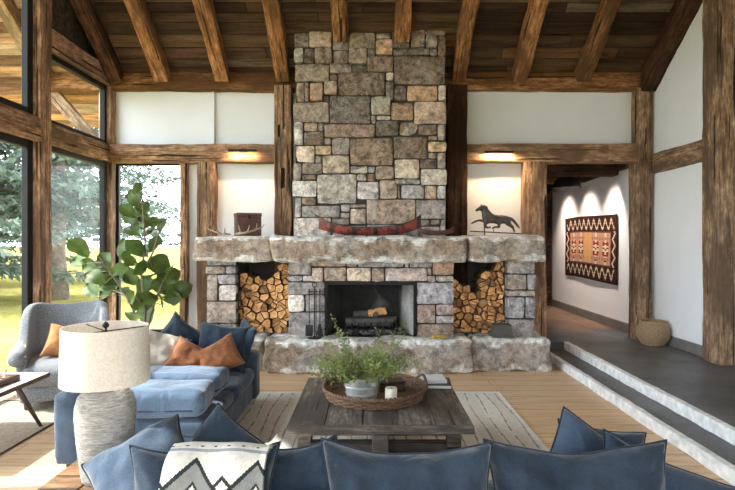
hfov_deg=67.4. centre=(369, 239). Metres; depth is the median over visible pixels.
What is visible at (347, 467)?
cushion
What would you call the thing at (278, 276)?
log
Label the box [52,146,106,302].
window
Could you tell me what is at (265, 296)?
log
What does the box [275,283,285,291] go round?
log
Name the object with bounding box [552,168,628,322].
wall
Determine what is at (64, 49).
beam
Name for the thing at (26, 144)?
window
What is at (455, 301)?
log
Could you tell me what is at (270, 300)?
log
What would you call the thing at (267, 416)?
rug
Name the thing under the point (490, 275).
log
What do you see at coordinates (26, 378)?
side table
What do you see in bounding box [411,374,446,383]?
book
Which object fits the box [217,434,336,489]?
cushion
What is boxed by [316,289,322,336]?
brush
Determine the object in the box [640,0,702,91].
rafter
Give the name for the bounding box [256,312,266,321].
log
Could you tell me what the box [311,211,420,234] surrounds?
canoe
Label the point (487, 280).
log
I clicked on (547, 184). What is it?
wall
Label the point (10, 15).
beam
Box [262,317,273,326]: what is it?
log
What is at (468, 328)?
log
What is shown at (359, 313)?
log
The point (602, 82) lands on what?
beam
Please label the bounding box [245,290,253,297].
log
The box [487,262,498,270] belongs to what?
log
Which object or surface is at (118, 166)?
window
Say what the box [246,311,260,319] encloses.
log
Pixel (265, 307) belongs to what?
log
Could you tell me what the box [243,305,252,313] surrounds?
log
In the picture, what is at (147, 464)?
cushion
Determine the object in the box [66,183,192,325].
fiddle leaf fig
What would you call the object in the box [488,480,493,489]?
sofa
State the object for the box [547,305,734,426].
floor
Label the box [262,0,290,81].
rafter
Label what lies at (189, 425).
seat cushion
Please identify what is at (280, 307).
log
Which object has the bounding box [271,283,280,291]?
log
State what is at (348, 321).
log
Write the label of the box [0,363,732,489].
floor
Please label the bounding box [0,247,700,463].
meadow
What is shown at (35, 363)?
seat cushion
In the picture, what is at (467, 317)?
log
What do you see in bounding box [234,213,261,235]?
wooden box
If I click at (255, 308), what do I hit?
log
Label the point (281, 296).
log
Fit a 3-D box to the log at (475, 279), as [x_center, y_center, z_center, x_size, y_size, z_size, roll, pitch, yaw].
[1.386,0.509,7.076,0.101,0.051,0.422,0,0,0]
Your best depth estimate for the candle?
3.76 m
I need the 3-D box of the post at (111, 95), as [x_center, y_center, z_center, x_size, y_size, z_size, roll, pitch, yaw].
[-3.570,-0.260,7.502,0.187,3.620,0.166,0,0,0]
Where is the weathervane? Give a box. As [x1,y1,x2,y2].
[470,204,521,235]
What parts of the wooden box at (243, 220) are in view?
lid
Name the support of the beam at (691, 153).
attached to the wall at (677, 102)
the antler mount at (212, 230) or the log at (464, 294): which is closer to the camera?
the antler mount at (212, 230)
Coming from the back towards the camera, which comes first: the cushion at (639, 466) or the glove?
the glove
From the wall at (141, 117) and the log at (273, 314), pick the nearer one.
the log at (273, 314)
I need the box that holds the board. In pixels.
[0,374,19,386]
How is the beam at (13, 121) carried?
attached to the post at (42, 9)
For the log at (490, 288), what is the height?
0.083 m
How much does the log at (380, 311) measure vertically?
0.118 m
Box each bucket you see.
[343,377,383,401]
[489,320,513,337]
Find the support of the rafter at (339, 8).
attached to the ceiling
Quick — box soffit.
[0,0,98,127]
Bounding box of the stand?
[307,282,321,338]
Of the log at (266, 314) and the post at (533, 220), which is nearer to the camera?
the log at (266, 314)
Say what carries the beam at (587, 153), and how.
attached to the wall at (141, 117)
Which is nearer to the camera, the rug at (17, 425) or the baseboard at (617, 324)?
the rug at (17, 425)
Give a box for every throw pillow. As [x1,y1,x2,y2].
[40,323,63,356]
[80,414,183,489]
[149,330,190,365]
[160,311,199,344]
[163,335,203,365]
[188,403,264,443]
[198,321,252,373]
[199,333,245,368]
[240,317,255,368]
[550,406,602,452]
[557,418,646,444]
[603,428,734,489]
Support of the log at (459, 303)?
on the log
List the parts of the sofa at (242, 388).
arm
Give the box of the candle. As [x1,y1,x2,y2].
[385,386,396,402]
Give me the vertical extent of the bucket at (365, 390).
0.164 m
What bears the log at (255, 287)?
on the log at (257, 293)
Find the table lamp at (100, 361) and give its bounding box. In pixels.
[58,320,149,486]
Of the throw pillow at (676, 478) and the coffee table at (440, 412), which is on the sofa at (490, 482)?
the throw pillow at (676, 478)
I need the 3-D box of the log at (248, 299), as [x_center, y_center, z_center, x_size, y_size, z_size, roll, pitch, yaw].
[-1.546,0.778,7.064,0.076,0.090,0.411,0,0,0]
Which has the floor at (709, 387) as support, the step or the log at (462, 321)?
the step
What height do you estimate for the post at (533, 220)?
2.600 m
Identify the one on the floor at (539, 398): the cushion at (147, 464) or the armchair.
the armchair
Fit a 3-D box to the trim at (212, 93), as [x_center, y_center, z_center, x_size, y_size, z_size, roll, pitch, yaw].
[-2.155,-1.670,7.572,0.040,0.760,0.055,0,0,0]
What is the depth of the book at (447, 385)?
4.17 m
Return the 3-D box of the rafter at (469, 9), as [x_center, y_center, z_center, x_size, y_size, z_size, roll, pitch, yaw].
[1.190,-4.267,4.561,0.216,4.312,5.843,0,0,0]
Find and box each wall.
[52,0,96,58]
[99,92,631,328]
[547,184,551,298]
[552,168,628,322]
[651,2,702,344]
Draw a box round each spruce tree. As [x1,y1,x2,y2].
[0,128,179,299]
[0,141,123,284]
[0,149,124,242]
[0,151,75,279]
[66,128,179,262]
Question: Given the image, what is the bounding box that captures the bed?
[335,326,406,334]
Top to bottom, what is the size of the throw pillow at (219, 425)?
0.418 m
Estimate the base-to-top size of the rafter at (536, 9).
4.315 m
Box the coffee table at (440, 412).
[287,377,473,452]
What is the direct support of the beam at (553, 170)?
attached to the ceiling
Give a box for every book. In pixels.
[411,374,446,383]
[412,378,451,388]
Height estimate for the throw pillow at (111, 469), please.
0.333 m
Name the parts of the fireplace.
fire grate, firebox frame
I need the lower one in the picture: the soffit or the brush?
the brush
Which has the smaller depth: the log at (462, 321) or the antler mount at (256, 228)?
the antler mount at (256, 228)
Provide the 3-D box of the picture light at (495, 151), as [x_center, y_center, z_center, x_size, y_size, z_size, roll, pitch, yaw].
[1.720,-1.175,7.360,0.380,0.040,0.080,0,0,0]
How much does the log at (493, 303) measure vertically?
0.068 m
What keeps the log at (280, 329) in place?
in the fireplace
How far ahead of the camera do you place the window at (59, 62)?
7.09 m
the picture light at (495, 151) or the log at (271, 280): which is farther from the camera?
the picture light at (495, 151)
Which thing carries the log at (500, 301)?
on the log
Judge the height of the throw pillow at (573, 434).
0.553 m
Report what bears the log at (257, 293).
on the log at (254, 298)
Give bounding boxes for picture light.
[228,149,256,151]
[485,150,513,153]
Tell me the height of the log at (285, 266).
0.071 m
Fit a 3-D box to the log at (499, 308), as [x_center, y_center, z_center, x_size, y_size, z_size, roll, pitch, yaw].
[1.636,0.874,7.076,0.060,0.101,0.380,0,0,0]
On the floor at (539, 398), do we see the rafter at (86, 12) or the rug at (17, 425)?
the rug at (17, 425)
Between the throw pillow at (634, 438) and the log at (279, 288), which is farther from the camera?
the log at (279, 288)
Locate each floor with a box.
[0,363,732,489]
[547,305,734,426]
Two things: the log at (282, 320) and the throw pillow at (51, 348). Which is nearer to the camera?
the throw pillow at (51, 348)
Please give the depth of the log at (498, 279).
6.81 m
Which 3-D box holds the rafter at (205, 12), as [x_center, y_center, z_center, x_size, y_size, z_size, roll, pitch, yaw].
[-1.979,-4.270,4.560,0.220,4.310,5.839,0,0,0]
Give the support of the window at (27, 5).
attached to the beam at (13, 121)
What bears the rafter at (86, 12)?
attached to the ceiling
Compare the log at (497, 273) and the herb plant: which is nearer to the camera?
the herb plant
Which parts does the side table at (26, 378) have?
leg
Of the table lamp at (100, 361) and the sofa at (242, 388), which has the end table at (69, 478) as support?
the table lamp at (100, 361)
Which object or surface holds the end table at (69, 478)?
on the floor at (539, 398)
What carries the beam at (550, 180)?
attached to the ceiling
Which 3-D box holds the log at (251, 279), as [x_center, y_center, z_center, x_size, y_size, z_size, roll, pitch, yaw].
[-1.484,0.495,7.037,0.067,0.089,0.444,0,0,0]
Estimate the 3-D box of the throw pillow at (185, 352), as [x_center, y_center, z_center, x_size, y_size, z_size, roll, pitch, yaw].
[-1.555,1.024,4.755,0.421,0.384,0.203,0,0,-3]
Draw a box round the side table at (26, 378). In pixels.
[0,372,49,426]
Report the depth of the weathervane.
7.02 m
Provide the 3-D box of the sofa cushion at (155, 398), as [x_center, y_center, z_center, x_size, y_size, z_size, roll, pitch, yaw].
[-1.474,1.105,3.860,0.711,0.202,0.400,0,0,-2]
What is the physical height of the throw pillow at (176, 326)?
0.580 m
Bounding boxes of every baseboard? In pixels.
[551,299,628,332]
[666,336,702,356]
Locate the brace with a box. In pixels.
[51,92,98,137]
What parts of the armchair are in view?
arm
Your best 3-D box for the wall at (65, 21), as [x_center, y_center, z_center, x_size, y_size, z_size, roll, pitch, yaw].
[-3.619,-2.823,6.757,0.058,1.172,1.614,0,0,0]
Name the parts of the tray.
handle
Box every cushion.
[22,354,58,387]
[128,441,280,489]
[130,379,214,418]
[135,390,233,435]
[149,365,228,395]
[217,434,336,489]
[221,368,253,400]
[320,437,492,489]
[483,438,666,489]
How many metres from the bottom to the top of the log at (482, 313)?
0.113 m
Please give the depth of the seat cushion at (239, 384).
4.72 m
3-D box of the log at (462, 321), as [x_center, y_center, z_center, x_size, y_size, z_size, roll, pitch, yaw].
[1.166,1.016,7.017,0.081,0.065,0.413,0,0,0]
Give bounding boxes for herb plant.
[308,314,424,384]
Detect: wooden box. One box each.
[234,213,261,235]
[377,377,405,392]
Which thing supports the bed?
in the fireplace
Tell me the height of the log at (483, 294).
0.097 m
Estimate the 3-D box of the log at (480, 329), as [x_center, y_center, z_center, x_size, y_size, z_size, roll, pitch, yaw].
[1.417,1.131,7.015,0.084,0.043,0.381,0,0,0]
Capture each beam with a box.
[0,0,53,77]
[0,102,42,141]
[51,72,294,92]
[52,29,110,84]
[52,123,109,161]
[109,144,273,164]
[445,72,640,92]
[467,143,636,163]
[547,164,618,176]
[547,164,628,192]
[547,177,557,183]
[608,143,638,161]
[652,139,701,173]
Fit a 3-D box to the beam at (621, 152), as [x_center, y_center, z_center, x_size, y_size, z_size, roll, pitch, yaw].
[3.395,-1.171,7.393,0.390,0.255,0.061,0,0,0]
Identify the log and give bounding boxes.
[241,290,250,299]
[243,271,253,280]
[243,298,250,305]
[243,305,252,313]
[244,283,254,289]
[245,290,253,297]
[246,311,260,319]
[248,274,258,282]
[251,283,262,291]
[251,296,259,300]
[252,303,260,311]
[253,290,263,296]
[255,274,265,283]
[256,300,266,307]
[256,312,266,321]
[259,276,268,285]
[260,292,270,301]
[261,302,269,310]
[261,309,270,318]
[262,285,268,292]
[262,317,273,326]
[266,297,273,303]
[267,277,274,283]
[268,326,273,332]
[270,291,279,295]
[270,309,278,318]
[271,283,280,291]
[272,317,279,322]
[274,323,280,331]
[275,271,281,278]
[275,278,282,284]
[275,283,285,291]
[276,305,283,311]
[276,326,283,332]
[278,291,285,299]
[278,309,286,318]
[280,317,288,324]
[282,263,288,269]
[345,317,392,326]
[349,315,395,323]
[353,310,377,317]
[368,307,386,316]
[453,279,457,286]
[453,298,457,306]
[453,311,463,318]
[456,291,465,299]
[457,298,461,306]
[458,297,468,304]
[459,282,469,292]
[459,319,466,324]
[461,292,467,298]
[462,304,468,312]
[462,311,471,322]
[464,325,471,331]
[470,287,480,298]
[471,277,484,282]
[473,281,486,286]
[474,270,489,279]
[474,285,485,291]
[475,320,481,327]
[476,298,486,307]
[478,289,485,297]
[478,310,484,319]
[479,328,487,332]
[480,278,489,285]
[481,286,494,293]
[484,269,493,279]
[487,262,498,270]
[487,315,494,319]
[489,300,495,305]
[491,270,502,278]
[493,311,504,320]
[494,298,502,304]
[495,277,501,283]
[496,306,502,313]
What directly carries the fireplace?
on the floor at (539, 398)
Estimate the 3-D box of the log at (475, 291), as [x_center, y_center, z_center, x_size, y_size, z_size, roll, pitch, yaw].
[1.349,0.682,7.075,0.068,0.116,0.404,0,0,0]
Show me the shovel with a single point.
(308, 328)
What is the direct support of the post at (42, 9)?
on the floor at (539, 398)
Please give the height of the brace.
0.955 m
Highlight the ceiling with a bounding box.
[93,0,674,72]
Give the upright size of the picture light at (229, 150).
0.040 m
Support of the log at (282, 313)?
on the log at (282, 320)
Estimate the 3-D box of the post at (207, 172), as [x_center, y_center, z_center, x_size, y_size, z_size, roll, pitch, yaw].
[-2.212,0.250,7.503,0.258,2.600,0.218,0,0,0]
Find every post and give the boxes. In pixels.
[33,0,51,302]
[99,86,116,320]
[179,163,189,323]
[196,162,217,330]
[274,85,293,293]
[445,85,467,318]
[520,162,546,337]
[628,88,651,339]
[702,0,734,364]
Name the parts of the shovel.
rod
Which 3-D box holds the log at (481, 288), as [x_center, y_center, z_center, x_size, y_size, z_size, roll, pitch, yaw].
[1.396,0.612,7.026,0.075,0.065,0.424,0,0,0]
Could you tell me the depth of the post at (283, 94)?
7.35 m
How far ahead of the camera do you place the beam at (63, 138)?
6.64 m
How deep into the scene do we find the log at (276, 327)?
6.90 m
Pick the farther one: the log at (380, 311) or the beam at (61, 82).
the beam at (61, 82)
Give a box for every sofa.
[54,349,259,467]
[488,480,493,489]
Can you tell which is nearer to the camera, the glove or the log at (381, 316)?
the glove
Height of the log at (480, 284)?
0.074 m
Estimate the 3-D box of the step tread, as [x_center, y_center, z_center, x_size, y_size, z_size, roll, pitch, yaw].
[2.430,1.499,2.888,0.299,0.108,8.781,0,0,0]
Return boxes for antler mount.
[207,226,230,234]
[234,223,263,234]
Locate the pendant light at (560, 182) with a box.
[552,177,581,188]
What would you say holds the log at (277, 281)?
on the log at (279, 288)
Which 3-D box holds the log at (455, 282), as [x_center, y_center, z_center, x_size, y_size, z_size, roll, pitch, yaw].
[1.058,0.540,7.050,0.085,0.094,0.386,0,0,0]
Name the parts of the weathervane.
rail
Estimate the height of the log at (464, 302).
0.061 m
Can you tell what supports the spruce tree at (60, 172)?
on the meadow
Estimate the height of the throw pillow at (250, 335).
0.446 m
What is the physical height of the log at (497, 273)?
0.087 m
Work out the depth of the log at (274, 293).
6.87 m
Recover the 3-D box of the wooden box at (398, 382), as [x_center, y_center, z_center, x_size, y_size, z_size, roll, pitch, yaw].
[0.150,1.078,4.100,0.206,0.075,0.126,0,0,-12]
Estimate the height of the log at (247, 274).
0.107 m
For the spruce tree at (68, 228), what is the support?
on the meadow
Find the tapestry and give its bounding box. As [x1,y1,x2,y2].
[565,214,617,284]
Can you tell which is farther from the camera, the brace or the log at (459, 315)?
the brace
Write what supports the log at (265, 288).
on the log at (265, 296)
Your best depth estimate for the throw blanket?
1.74 m
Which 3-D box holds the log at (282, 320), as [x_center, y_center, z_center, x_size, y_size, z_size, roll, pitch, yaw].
[-1.072,1.020,7.032,0.086,0.072,0.418,0,0,0]
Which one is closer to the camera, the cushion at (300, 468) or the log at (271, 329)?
the cushion at (300, 468)
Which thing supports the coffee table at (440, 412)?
on the rug at (267, 416)
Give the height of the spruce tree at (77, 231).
13.008 m
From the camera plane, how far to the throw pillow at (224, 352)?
4.73 m
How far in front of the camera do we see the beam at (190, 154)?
7.40 m
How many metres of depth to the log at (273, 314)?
6.86 m
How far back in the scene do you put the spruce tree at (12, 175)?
13.93 m
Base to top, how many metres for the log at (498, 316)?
0.107 m
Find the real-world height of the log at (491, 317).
0.054 m
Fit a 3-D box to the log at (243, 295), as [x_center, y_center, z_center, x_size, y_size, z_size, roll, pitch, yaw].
[-1.594,0.685,7.139,0.046,0.130,0.441,0,0,0]
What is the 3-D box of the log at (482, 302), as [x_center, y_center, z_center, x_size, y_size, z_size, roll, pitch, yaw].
[1.402,0.793,7.087,0.117,0.115,0.440,0,0,0]
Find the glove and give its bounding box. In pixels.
[432,334,445,338]
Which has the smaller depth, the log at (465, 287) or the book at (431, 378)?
the book at (431, 378)
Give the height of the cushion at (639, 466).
0.463 m
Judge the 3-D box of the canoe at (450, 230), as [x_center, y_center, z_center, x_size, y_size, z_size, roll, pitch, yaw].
[0.800,-0.117,6.660,0.428,0.110,0.106,0,0,3]
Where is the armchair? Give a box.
[7,300,109,409]
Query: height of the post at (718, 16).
5.300 m
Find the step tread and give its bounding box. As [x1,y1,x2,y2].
[550,350,734,485]
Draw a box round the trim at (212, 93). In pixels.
[211,92,214,143]
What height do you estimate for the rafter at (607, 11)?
4.308 m
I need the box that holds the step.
[564,342,734,445]
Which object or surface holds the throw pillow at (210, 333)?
on the sofa at (242, 388)
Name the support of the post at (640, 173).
on the floor at (709, 387)
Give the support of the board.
on the side table at (26, 378)
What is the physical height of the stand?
0.663 m
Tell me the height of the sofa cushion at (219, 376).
0.188 m
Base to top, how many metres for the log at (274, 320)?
0.070 m
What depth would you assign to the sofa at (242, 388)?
3.69 m
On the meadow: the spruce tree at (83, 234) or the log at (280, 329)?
the spruce tree at (83, 234)
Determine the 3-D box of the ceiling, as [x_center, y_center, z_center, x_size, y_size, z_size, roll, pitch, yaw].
[0.340,-4.370,4.641,7.920,4.442,6.098,0,0,0]
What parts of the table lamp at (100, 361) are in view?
lamp shade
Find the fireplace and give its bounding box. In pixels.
[192,30,551,373]
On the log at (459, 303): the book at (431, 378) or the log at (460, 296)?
the log at (460, 296)
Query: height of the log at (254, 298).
0.067 m
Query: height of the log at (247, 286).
0.072 m
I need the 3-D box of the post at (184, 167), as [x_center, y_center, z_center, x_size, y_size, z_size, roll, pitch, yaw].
[-2.530,0.250,7.521,0.114,2.600,0.159,0,0,0]
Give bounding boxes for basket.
[636,319,670,345]
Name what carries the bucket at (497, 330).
on the fireplace
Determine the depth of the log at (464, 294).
6.88 m
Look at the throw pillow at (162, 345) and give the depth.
4.78 m
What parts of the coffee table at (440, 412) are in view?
leg, under frame, leg, leg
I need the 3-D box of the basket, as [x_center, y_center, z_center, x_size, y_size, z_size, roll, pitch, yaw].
[3.659,1.194,7.120,0.410,0.312,0.413,0,0,-7]
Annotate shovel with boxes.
[305,289,312,335]
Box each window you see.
[0,0,32,113]
[0,131,32,313]
[51,54,106,142]
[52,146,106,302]
[115,164,179,331]
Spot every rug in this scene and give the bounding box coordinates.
[0,400,53,454]
[236,392,548,479]
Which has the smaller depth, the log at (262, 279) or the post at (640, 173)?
the log at (262, 279)
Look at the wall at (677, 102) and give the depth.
6.85 m
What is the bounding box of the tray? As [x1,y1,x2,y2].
[322,372,427,410]
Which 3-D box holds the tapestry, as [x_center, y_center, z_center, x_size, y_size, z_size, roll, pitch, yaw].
[3.745,0.135,9.450,0.032,1.104,2.200,0,0,0]
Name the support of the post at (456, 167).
on the floor at (539, 398)
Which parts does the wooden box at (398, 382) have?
lid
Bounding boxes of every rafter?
[69,0,123,81]
[123,0,170,81]
[192,0,229,81]
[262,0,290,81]
[330,0,347,41]
[394,0,411,41]
[451,0,480,81]
[511,0,548,81]
[574,0,622,81]
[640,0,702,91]
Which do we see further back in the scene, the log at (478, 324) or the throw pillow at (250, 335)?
the log at (478, 324)
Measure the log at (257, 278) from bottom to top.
0.100 m
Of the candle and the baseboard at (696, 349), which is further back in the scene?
the baseboard at (696, 349)
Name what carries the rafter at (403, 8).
attached to the ceiling
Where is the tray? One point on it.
(410, 396)
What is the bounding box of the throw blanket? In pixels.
[158,442,272,489]
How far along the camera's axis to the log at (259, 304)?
6.81 m
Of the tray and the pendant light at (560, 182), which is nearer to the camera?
the tray
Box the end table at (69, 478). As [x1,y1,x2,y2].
[38,460,92,489]
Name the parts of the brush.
rod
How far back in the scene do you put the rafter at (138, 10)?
6.87 m

